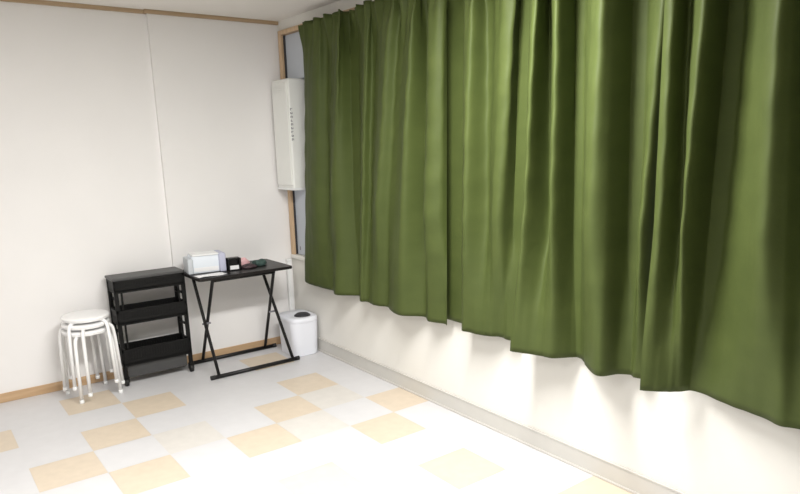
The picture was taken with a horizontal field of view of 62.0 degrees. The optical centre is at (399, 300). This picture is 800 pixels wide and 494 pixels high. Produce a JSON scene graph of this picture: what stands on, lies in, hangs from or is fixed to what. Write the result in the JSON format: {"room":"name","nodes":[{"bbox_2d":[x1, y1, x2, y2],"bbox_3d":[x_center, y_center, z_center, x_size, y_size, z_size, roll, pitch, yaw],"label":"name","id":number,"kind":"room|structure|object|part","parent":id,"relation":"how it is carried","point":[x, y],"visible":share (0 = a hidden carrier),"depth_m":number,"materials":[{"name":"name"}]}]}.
{"room":"multipurpose room","nodes":[
{"label":"multipurpose room","id":0,"kind":"room"},
{"bbox_2d":[0,1,294,393],"bbox_3d":[-2.897,-0.436,3.717,5.200,2.470,0.125,-11,17,-36],"label":"wall","id":1,"kind":"structure","parent":0,"point":[130,142],"depth_m":4.40,"materials":[{"name":"paint"}]},
{"bbox_2d":[0,0,143,13],"bbox_3d":[-3.270,-1.543,3.125,4.066,0.024,0.022,-11,17,-36],"label":"trim","id":2,"kind":"structure","parent":1,"relation":"attached to","point":[38,2],"depth_m":4.06,"materials":[{"name":"brown wood"}]},
{"bbox_2d":[0,336,280,402],"bbox_3d":[-2.836,0.687,3.940,5.000,0.060,0.035,-11,17,-36],"label":"baseboard","id":3,"kind":"structure","parent":1,"relation":"attached to","point":[56,386],"depth_m":4.48,"materials":[{"name":"brown wood"}]},
{"bbox_2d":[143,9,277,24],"bbox_3d":[-1.275,-1.935,4.561,0.950,0.024,0.047,-11,17,-36],"label":"trim","id":4,"kind":"structure","parent":1,"relation":"attached to","point":[145,11],"depth_m":4.51,"materials":[{"name":"brown wood"}]},
{"bbox_2d":[286,258,293,310],"bbox_3d":[-0.862,0.006,5.264,0.038,0.675,0.028,-11,17,-36],"label":"pipe cover","id":5,"kind":"object","parent":1,"relation":"attached to","point":[288,261],"visible":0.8,"depth_m":5.23,"materials":[{"name":"white plastic"}]},
{"bbox_2d":[46,0,339,20],"bbox_3d":[-0.920,-1.105,0.818,5.200,0.080,6.800,-11,17,-36],"label":"ceiling","id":6,"kind":"structure","parent":0,"point":[270,10],"depth_m":4.25,"materials":[{"name":"white paint"}]},
{"bbox_2d":[0,344,631,493],"bbox_3d":[-0.859,1.307,1.393,5.000,0.060,6.600,-11,17,-36],"label":"floor","id":7,"kind":"structure","parent":0,"point":[317,423],"depth_m":3.56,"materials":[{"name":"white tile"}]},
{"bbox_2d":[61,326,122,403],"bbox_3d":[-1.990,0.389,4.271,0.282,0.446,0.282,12,19,44],"label":"stool","id":8,"kind":"object","parent":7,"relation":"on","point":[96,331],"visible":0.77,"depth_m":4.21,"materials":[{"name":"white plastic"}]},
{"bbox_3d":[-2.091,0.396,4.273,0.163,0.412,0.022,-1,13,0],"label":"leg","id":9,"kind":"part","parent":8,"relation":"part of","materials":[{"name":"white metal"}]},
{"bbox_3d":[-1.990,0.417,4.173,0.022,0.412,0.163,-1,13,0],"label":"leg","id":10,"kind":"part","parent":8,"relation":"part of","materials":[{"name":"white metal"}]},
{"bbox_3d":[-1.995,0.182,4.222,0.282,0.022,0.282,12,19,44],"label":"seat","id":11,"kind":"part","parent":8,"relation":"part of","materials":[{"name":"white plastic"}]},
{"bbox_2d":[58,317,124,396],"bbox_3d":[-1.986,0.347,4.262,0.282,0.446,0.282,6,15,27],"label":"stool","id":12,"kind":"object","parent":8,"relation":"on","point":[91,325],"visible":0.71,"depth_m":4.19,"materials":[{"name":"white metal"}]},
{"bbox_3d":[-2.083,0.361,4.235,0.163,0.412,0.022,-5,14,-16],"label":"leg","id":13,"kind":"part","parent":12,"relation":"part of","materials":[{"name":"white metal"}]},
{"bbox_3d":[-1.992,0.140,4.213,0.282,0.022,0.282,6,15,27],"label":"seat","id":14,"kind":"part","parent":12,"relation":"part of","materials":[{"name":"white plastic"}]},
{"bbox_3d":[-1.957,0.373,4.168,0.022,0.412,0.163,-5,14,-16],"label":"leg","id":15,"kind":"part","parent":12,"relation":"part of","materials":[{"name":"white metal"}]},
{"bbox_2d":[61,309,118,390],"bbox_3d":[-1.983,0.304,4.253,0.282,0.446,0.282,-9,15,-29],"label":"stool","id":16,"kind":"object","parent":12,"relation":"on","point":[89,315],"visible":0.87,"depth_m":4.17,"materials":[{"name":"white metal"}]},
{"bbox_3d":[-2.081,0.306,4.280,0.163,0.412,0.022,2,14,15],"label":"leg","id":17,"kind":"part","parent":16,"relation":"part of","materials":[{"name":"white metal"}]},
{"bbox_3d":[-2.009,0.333,4.159,0.022,0.412,0.163,2,14,15],"label":"leg","id":18,"kind":"part","parent":16,"relation":"part of","materials":[{"name":"white metal"}]},
{"bbox_3d":[-1.988,0.098,4.203,0.282,0.022,0.282,-9,15,-29],"label":"seat","id":19,"kind":"part","parent":16,"relation":"part of","materials":[{"name":"white plastic"}]},
{"bbox_3d":[-1.888,0.313,4.229,0.126,0.412,0.126,-9,15,-29],"label":"leg","id":20,"kind":"part","parent":16,"relation":"part of","materials":[{"name":"white metal"}]},
{"bbox_3d":[-1.957,0.286,4.349,0.022,0.412,0.163,2,14,15],"label":"leg","id":21,"kind":"part","parent":16,"relation":"part of","materials":[{"name":"white metal"}]},
{"bbox_3d":[-2.016,0.330,4.358,0.022,0.412,0.163,-5,14,-16],"label":"leg","id":22,"kind":"part","parent":12,"relation":"part of","materials":[{"name":"white metal"}]},
{"bbox_3d":[-1.889,0.342,4.291,0.163,0.412,0.022,-5,14,-16],"label":"leg","id":23,"kind":"part","parent":12,"relation":"part of","materials":[{"name":"white metal"}]},
{"bbox_3d":[-1.990,0.370,4.371,0.022,0.412,0.163,-1,13,0],"label":"leg","id":24,"kind":"part","parent":8,"relation":"part of","materials":[{"name":"white metal"}]},
{"bbox_3d":[-1.888,0.391,4.272,0.163,0.412,0.022,-1,13,0],"label":"leg","id":25,"kind":"part","parent":8,"relation":"part of","materials":[{"name":"white metal"}]},
{"bbox_2d":[105,266,194,385],"bbox_3d":[-1.699,0.171,4.543,0.476,0.730,0.201,-11,17,-36],"label":"trolley","id":26,"kind":"object","parent":7,"relation":"on","point":[151,355],"visible":0.88,"depth_m":4.48,"materials":[{"name":"black plastic"}]},
{"bbox_3d":[-1.920,0.172,4.469,0.026,0.652,0.020,-11,17,-36],"label":"post","id":27,"kind":"part","parent":26,"relation":"part of","materials":[{"name":"black plastic"}]},
{"bbox_3d":[-1.830,0.198,4.351,0.026,0.652,0.020,-11,17,-36],"label":"post","id":28,"kind":"part","parent":26,"relation":"part of","materials":[{"name":"black plastic"}]},
{"bbox_3d":[-1.804,0.164,4.367,0.012,0.470,0.012,-11,17,-36],"label":"post","id":29,"kind":"part","parent":26,"relation":"part of","materials":[{"name":"black plastic"}]},
{"bbox_2d":[107,273,183,293],"bbox_3d":[-1.709,-0.127,4.470,0.457,0.082,0.176,-11,17,-36],"label":"basket","id":30,"kind":"object","parent":26,"relation":"on","point":[120,283],"depth_m":4.39,"materials":[{"name":"black plastic"}]},
{"bbox_2d":[111,297,186,325],"bbox_3d":[-1.704,0.074,4.518,0.457,0.100,0.176,-11,17,-36],"label":"basket","id":31,"kind":"object","parent":26,"relation":"on","point":[134,313],"depth_m":4.47,"materials":[{"name":"black plastic"}]},
{"bbox_2d":[119,333,190,366],"bbox_3d":[-1.697,0.339,4.581,0.457,0.115,0.176,-11,17,-36],"label":"basket","id":32,"kind":"object","parent":26,"relation":"on","point":[150,351],"depth_m":4.55,"materials":[{"name":"black plastic"}]},
{"bbox_3d":[-1.655,0.449,4.554,0.398,0.082,0.004,-11,17,-36],"label":"kick panel","id":33,"kind":"part","parent":26,"relation":"part of","materials":[{"name":"plastic"}]},
{"bbox_3d":[-1.569,0.102,4.725,0.026,0.652,0.020,-11,17,-36],"label":"post","id":34,"kind":"part","parent":26,"relation":"part of","materials":[{"name":"black plastic"}]},
{"bbox_3d":[-1.508,0.105,4.582,0.012,0.470,0.012,-11,17,-36],"label":"post","id":35,"kind":"part","parent":26,"relation":"part of","materials":[{"name":"black plastic"}]},
{"bbox_3d":[-1.478,0.128,4.607,0.026,0.652,0.020,-11,17,-36],"label":"post","id":36,"kind":"part","parent":26,"relation":"part of","materials":[{"name":"black plastic"}]},
{"bbox_2d":[184,259,299,380],"bbox_3d":[-1.143,0.115,4.777,0.706,0.702,0.440,-11,17,-36],"label":"folding table","id":37,"kind":"object","parent":7,"relation":"on","point":[271,266],"visible":0.76,"depth_m":4.66,"materials":[{"name":"black metal"}]},
{"bbox_2d":[183,250,226,274],"bbox_3d":[-1.349,-0.263,4.591,0.255,0.130,0.175,-9,15,-28],"label":"storage box","id":38,"kind":"object","parent":37,"relation":"on","point":[212,260],"visible":1,"depth_m":4.54,"materials":[{"name":"white plastic"}]},
{"bbox_3d":[-1.446,-0.237,4.545,0.035,0.105,0.160,-9,15,-28],"label":"panel","id":39,"kind":"part","parent":38,"relation":"part of","materials":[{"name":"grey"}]},
{"bbox_3d":[-1.355,-0.320,4.578,0.178,0.012,0.146,-9,15,-28],"label":"lid","id":40,"kind":"part","parent":38,"relation":"part of","materials":[{"name":"white plastic"}]},
{"bbox_3d":[-1.258,-0.276,4.640,0.045,0.128,0.175,-9,15,-28],"label":"panel","id":41,"kind":"part","parent":38,"relation":"part of","materials":[{"name":"grey plastic"}]},
{"bbox_3d":[-1.345,0.166,4.595,0.025,0.664,0.370,-11,17,-36],"label":"leg","id":42,"kind":"part","parent":37,"relation":"part of","materials":[{"name":"black metal"}]},
{"bbox_3d":[-1.345,0.153,4.648,0.022,0.664,0.390,-11,16,-34],"label":"leg","id":43,"kind":"part","parent":37,"relation":"part of","materials":[{"name":"black metal"}]},
{"bbox_2d":[194,272,226,277],"bbox_3d":[-1.267,-0.168,4.446,0.200,0.008,0.090,-12,17,-38],"label":"paper sheet","id":44,"kind":"object","parent":37,"relation":"on","point":[218,273],"visible":1,"depth_m":4.46,"materials":[{"name":"white paper"}]},
{"bbox_2d":[226,257,241,270],"bbox_3d":[-1.157,-0.252,4.622,0.090,0.085,0.070,-10,16,-32],"label":"caddy","id":45,"kind":"object","parent":37,"relation":"on","point":[232,263],"visible":0.92,"depth_m":4.61,"materials":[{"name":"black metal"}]},
{"bbox_3d":[-1.068,-0.162,4.556,0.448,0.021,0.021,-11,17,-36],"label":"rail","id":46,"kind":"part","parent":37,"relation":"part of","materials":[{"name":"black metal"}]},
{"bbox_2d":[241,257,249,264],"bbox_3d":[-1.128,-0.275,4.767,0.104,0.060,0.064,-11,17,-36],"label":"packet","id":47,"kind":"object","parent":37,"relation":"on","point":[244,260],"visible":0.33,"depth_m":4.75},
{"bbox_2d":[242,263,256,268],"bbox_3d":[-1.069,-0.242,4.689,0.113,0.029,0.093,-11,17,-36],"label":"folded cloth","id":48,"kind":"object","parent":37,"relation":"on","point":[248,265],"visible":0.92,"depth_m":4.66,"materials":[{"name":"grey fabric"}]},
{"bbox_2d":[252,259,266,265],"bbox_3d":[-1.008,-0.272,4.776,0.096,0.045,0.085,-11,17,-36],"label":"pouch","id":49,"kind":"object","parent":37,"relation":"on","point":[261,262],"visible":0.93,"depth_m":4.75,"materials":[{"name":"green fabric"}]},
{"bbox_3d":[-0.968,0.079,4.923,0.023,0.664,0.394,-8,15,-26],"label":"leg","id":50,"kind":"part","parent":37,"relation":"part of","materials":[{"name":"black metal"}]},
{"bbox_3d":[-0.912,0.081,4.909,0.023,0.664,0.372,-14,18,-42],"label":"leg","id":51,"kind":"part","parent":37,"relation":"part of","materials":[{"name":"black metal"}]},
{"bbox_2d":[279,309,317,356],"bbox_3d":[-0.772,0.238,5.055,0.233,0.316,0.296,-11,17,-36],"label":"waste bin","id":52,"kind":"object","parent":7,"relation":"on","point":[300,325],"visible":0.91,"depth_m":4.95,"materials":[{"name":"white plastic"}]},
{"bbox_3d":[-0.775,0.124,5.028,0.233,0.039,0.296,-11,17,-36],"label":"lid","id":53,"kind":"part","parent":52,"relation":"part of","materials":[{"name":"white plastic"}]},
{"bbox_2d":[277,0,799,493],"bbox_3d":[1.171,-0.274,2.612,0.160,2.470,6.800,-11,17,-36],"label":"wall","id":54,"kind":"structure","parent":0,"point":[690,442],"depth_m":3.14,"materials":[{"name":"paint"}]},
{"bbox_2d":[277,7,354,260],"bbox_3d":[0.542,-0.764,3.291,0.140,1.664,4.525,-11,17,-36],"label":"window","id":55,"kind":"structure","parent":54,"relation":"in","point":[294,29],"depth_m":5.04,"materials":[{"name":"brown wood"}]},
{"bbox_2d":[271,32,305,254],"bbox_3d":[-0.790,-1.111,4.886,0.154,1.596,0.285,-11,17,-36],"label":"air conditioner","id":56,"kind":"object","parent":55,"relation":"attached to","point":[288,99],"visible":0.83,"depth_m":4.80,"materials":[{"name":"white plastic"}]},
{"bbox_3d":[-0.857,-1.200,4.834,0.009,0.720,0.225,-11,17,-36],"label":"panel","id":57,"kind":"part","parent":56,"relation":"part of","materials":[{"name":"white plastic"}]},
{"bbox_3d":[-0.796,-1.212,4.877,0.143,0.770,0.253,-11,17,-36],"label":"casing","id":58,"kind":"part","parent":56,"relation":"part of","materials":[{"name":"white plastic"}]},
{"bbox_3d":[-0.746,-1.744,4.762,0.027,0.310,0.255,-11,17,-36],"label":"mounting panel","id":59,"kind":"part","parent":56,"relation":"part of","materials":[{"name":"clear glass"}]},
{"bbox_3d":[-0.717,-0.586,5.038,0.027,0.500,0.255,-11,17,-36],"label":"mounting panel","id":60,"kind":"part","parent":56,"relation":"part of","materials":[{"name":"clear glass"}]},
{"bbox_3d":[0.562,0.030,3.481,0.140,0.030,4.525,-11,17,-36],"label":"sill","id":61,"kind":"part","parent":55,"relation":"part of","materials":[{"name":"wood"}]},
{"bbox_2d":[298,0,447,324],"bbox_3d":[-0.255,-0.857,4.095,0.142,1.776,1.704,-11,16,-35],"label":"curtain","id":62,"kind":"object","parent":55,"relation":"hanging from","point":[375,72],"visible":1,"depth_m":3.88,"materials":[{"name":"green fabric"}]},
{"bbox_2d":[447,0,529,340],"bbox_3d":[0.366,-0.688,3.289,0.146,1.761,0.593,-11,17,-36],"label":"curtain","id":63,"kind":"object","parent":55,"relation":"hanging from","point":[488,40],"visible":0.96,"depth_m":3.25,"materials":[{"name":"green fabric"}]},
{"bbox_2d":[510,0,664,378],"bbox_3d":[0.770,-0.568,2.742,0.174,1.761,0.683,-11,17,-36],"label":"curtain","id":64,"kind":"object","parent":55,"relation":"hanging from","point":[594,66],"visible":0.95,"depth_m":2.76,"materials":[{"name":"green fabric"}]},
{"bbox_2d":[640,0,799,428],"bbox_3d":[1.286,-0.422,2.050,0.197,1.749,1.078,-11,17,-36],"label":"curtain","id":65,"kind":"object","parent":55,"relation":"hanging from","point":[722,315],"visible":1,"depth_m":2.31,"materials":[{"name":"green fabric"}]},
{"bbox_2d":[317,337,687,493],"bbox_3d":[1.138,0.836,2.807,0.018,0.102,6.565,-11,17,-36],"label":"baseboard","id":66,"kind":"structure","parent":54,"relation":"attached to","point":[629,480],"depth_m":3.50,"materials":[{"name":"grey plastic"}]}
]}

